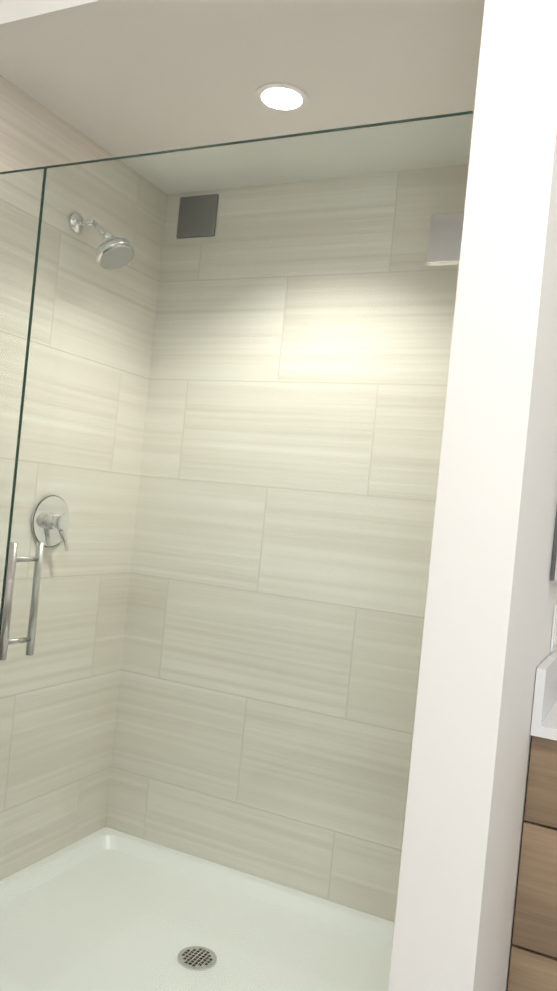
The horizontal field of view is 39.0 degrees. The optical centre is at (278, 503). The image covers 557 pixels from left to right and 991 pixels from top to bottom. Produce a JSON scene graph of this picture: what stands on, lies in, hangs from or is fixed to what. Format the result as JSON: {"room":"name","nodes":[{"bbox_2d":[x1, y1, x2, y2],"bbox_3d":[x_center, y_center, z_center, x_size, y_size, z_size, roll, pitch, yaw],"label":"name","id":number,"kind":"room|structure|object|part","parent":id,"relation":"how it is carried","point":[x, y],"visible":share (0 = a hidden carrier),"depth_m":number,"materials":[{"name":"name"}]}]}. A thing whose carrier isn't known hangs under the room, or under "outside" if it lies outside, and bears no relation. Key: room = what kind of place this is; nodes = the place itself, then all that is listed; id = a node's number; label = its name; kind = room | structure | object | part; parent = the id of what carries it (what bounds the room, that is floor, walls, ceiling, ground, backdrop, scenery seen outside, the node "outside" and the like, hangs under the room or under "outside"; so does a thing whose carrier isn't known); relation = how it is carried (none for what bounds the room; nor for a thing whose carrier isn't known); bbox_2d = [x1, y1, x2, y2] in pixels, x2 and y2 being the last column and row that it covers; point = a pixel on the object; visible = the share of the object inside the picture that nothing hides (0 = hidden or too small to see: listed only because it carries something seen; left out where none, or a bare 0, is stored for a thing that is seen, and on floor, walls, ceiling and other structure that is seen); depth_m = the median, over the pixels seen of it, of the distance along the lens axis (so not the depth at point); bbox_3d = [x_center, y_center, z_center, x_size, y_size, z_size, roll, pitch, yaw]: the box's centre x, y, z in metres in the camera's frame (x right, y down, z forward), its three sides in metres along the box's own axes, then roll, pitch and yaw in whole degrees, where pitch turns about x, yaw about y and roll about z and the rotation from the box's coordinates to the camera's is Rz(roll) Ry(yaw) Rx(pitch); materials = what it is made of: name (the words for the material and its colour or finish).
{"room":"bathroom","nodes":[
{"label":"bathroom","id":0,"kind":"room"},
{"bbox_2d":[0,0,484,193],"bbox_3d":[0.003,-1.293,2.164,1.384,0.373,1.015,6,0,26],"label":"ceiling","id":1,"kind":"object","parent":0,"point":[116,78],"visible":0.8,"depth_m":2.06,"materials":[{"name":"white paint"}]},
{"bbox_2d":[254,83,308,112],"bbox_3d":[0.009,-1.103,2.138,0.150,0.005,0.150,6,0,26],"label":"recessed light","id":2,"kind":"object","parent":1,"relation":"attached to","point":[282,98],"depth_m":2.13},
{"bbox_2d":[388,0,556,990],"bbox_3d":[0.624,-0.017,1.939,0.145,2.794,1.260,6,0,26],"label":"wall","id":3,"kind":"structure","parent":0,"point":[491,601],"depth_m":1.38,"materials":[{"name":"white paint"}]},
{"bbox_2d":[0,112,472,990],"bbox_3d":[-0.196,0.215,1.709,1.064,2.008,0.109,6,0,26],"label":"door","id":4,"kind":"structure","parent":3,"relation":"attached to","point":[8,604],"depth_m":1.69,"materials":[{"name":"clear glass"}]},
{"bbox_3d":[-0.625,0.235,1.914,0.019,0.280,0.108,6,0,26],"label":"glass partition handle","id":5,"kind":"part","parent":4,"relation":"part of","materials":[{"name":"silver metal"}]},
{"bbox_2d":[45,111,473,167],"bbox_3d":[-0.104,-0.785,1.713,1.052,0.002,0.008,6,0,26],"label":"top edge of the glass partition","id":6,"kind":"object","parent":4,"relation":"attached to","point":[305,133],"visible":1,"depth_m":1.66,"materials":[{"name":"green"}]},
{"bbox_3d":[0.250,0.244,1.493,0.070,1.590,0.024,6,0,26],"label":"glass partition hinges","id":7,"kind":"part","parent":4,"relation":"part of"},
{"bbox_2d":[550,512,556,581],"bbox_3d":[0.763,-0.166,1.993,0.030,0.712,0.414,6,0,26],"label":"medicine cabinet mirror","id":8,"kind":"object","parent":3,"relation":"attached to","point":[553,575],"visible":1,"depth_m":1.81,"materials":[{"name":"grey"}]},
{"bbox_2d":[550,604,556,651],"bbox_3d":[0.699,0.311,1.984,0.007,0.117,0.072,6,0,26],"label":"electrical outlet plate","id":9,"kind":"object","parent":3,"relation":"attached to","point":[553,638],"visible":0.98,"depth_m":1.95,"materials":[{"name":"white plastic"}]},
{"bbox_2d":[531,647,556,722],"bbox_3d":[0.676,0.434,1.944,0.020,0.123,0.486,6,0,26],"label":"backsplash","id":10,"kind":"structure","parent":0,"relation":"attached to","point":[545,693],"depth_m":1.76,"materials":[{"name":"white stone"}]},
{"bbox_3d":[0.014,1.375,0.837,4.989,0.100,3.650,6,0,26],"label":"floor","id":11,"kind":"structure","parent":0,"visible":0},
{"bbox_2d":[0,827,394,990],"bbox_3d":[-0.247,1.266,2.159,1.362,0.072,0.992,6,0,26],"label":"pan","id":12,"kind":"object","parent":11,"relation":"on","point":[172,865],"depth_m":2.34,"materials":[{"name":"white plastic"}]},
{"bbox_2d":[0,167,46,635],"bbox_3d":[-0.808,0.160,2.005,0.300,2.019,0.018,6,0,26],"label":"glass wall","id":13,"kind":"structure","parent":12,"relation":"on","point":[22,170],"depth_m":1.94,"materials":[{"name":"green"}]},
{"bbox_3d":[-0.674,0.169,1.941,0.002,2.008,0.008,6,0,26],"label":"glass partition joint edge","id":14,"kind":"part","parent":13,"relation":"part of","materials":[{"name":"clear glass"}]},
{"bbox_2d":[507,739,556,990],"bbox_3d":[0.778,0.967,1.892,0.340,0.866,0.485,6,0,26],"label":"base cabinet","id":15,"kind":"object","parent":11,"relation":"on","point":[533,962],"depth_m":1.73,"materials":[{"name":"beige wood"}]},
{"bbox_3d":[0.659,1.137,1.681,0.337,0.274,0.018,6,0,26],"label":"drawer","id":16,"kind":"part","parent":15,"relation":"part of","materials":[{"name":"brown wood"}]},
{"bbox_3d":[0.687,0.860,1.682,0.337,0.271,0.018,6,0,26],"label":"drawer","id":17,"kind":"part","parent":15,"relation":"part of","materials":[{"name":"brown wood"}]},
{"bbox_3d":[0.710,0.624,1.682,0.337,0.190,0.018,6,0,26],"label":"drawer","id":18,"kind":"part","parent":15,"relation":"part of","materials":[{"name":"brown wood"}]},
{"bbox_2d":[530,699,556,742],"bbox_3d":[1.266,0.566,1.665,1.342,0.026,0.506,6,0,26],"label":"countertop","id":19,"kind":"structure","parent":15,"relation":"on","point":[547,730],"depth_m":1.73,"materials":[{"name":"white stone"}]},
{"bbox_3d":[0.158,-0.061,2.729,1.384,2.794,0.245,6,0,26],"label":"wall","id":20,"kind":"structure","parent":0,"visible":0},
{"bbox_2d":[105,164,468,922],"bbox_3d":[0.085,0.119,2.614,1.364,2.421,0.010,6,0,26],"label":"shower wall tile","id":21,"kind":"structure","parent":20,"relation":"attached to","point":[161,694],"depth_m":2.63,"materials":[{"name":"beige tile"}]},
{"bbox_2d":[176,194,218,238],"bbox_3d":[-0.293,-1.037,2.839,0.160,0.150,0.011,6,0,26],"label":"air vent grille","id":22,"kind":"object","parent":21,"relation":"attached to","point":[194,211],"depth_m":2.83,"materials":[{"name":"grey metal"}]},
{"bbox_3d":[-1.123,-0.186,2.787,0.984,2.794,1.260,6,0,26],"label":"block","id":23,"kind":"object","parent":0,"visible":0},
{"bbox_2d":[0,75,166,879],"bbox_3d":[-0.730,0.039,2.498,0.010,2.421,0.931,6,0,26],"label":"tiled wall","id":24,"kind":"structure","parent":23,"relation":"attached to","point":[34,133],"depth_m":2.56,"materials":[{"name":"beige tile"}]},
{"bbox_2d":[31,495,68,551],"bbox_3d":[-0.699,0.062,2.481,0.062,0.176,0.166,6,0,26],"label":"shower valve","id":25,"kind":"object","parent":24,"relation":"attached to","point":[55,510],"depth_m":2.47,"materials":[{"name":"silver metal"}]},
{"bbox_2d":[69,213,133,269],"bbox_3d":[-0.547,-0.817,2.431,0.225,0.180,0.116,6,0,26],"label":"shower head","id":26,"kind":"object","parent":24,"relation":"attached to","point":[113,253],"depth_m":2.41}
]}

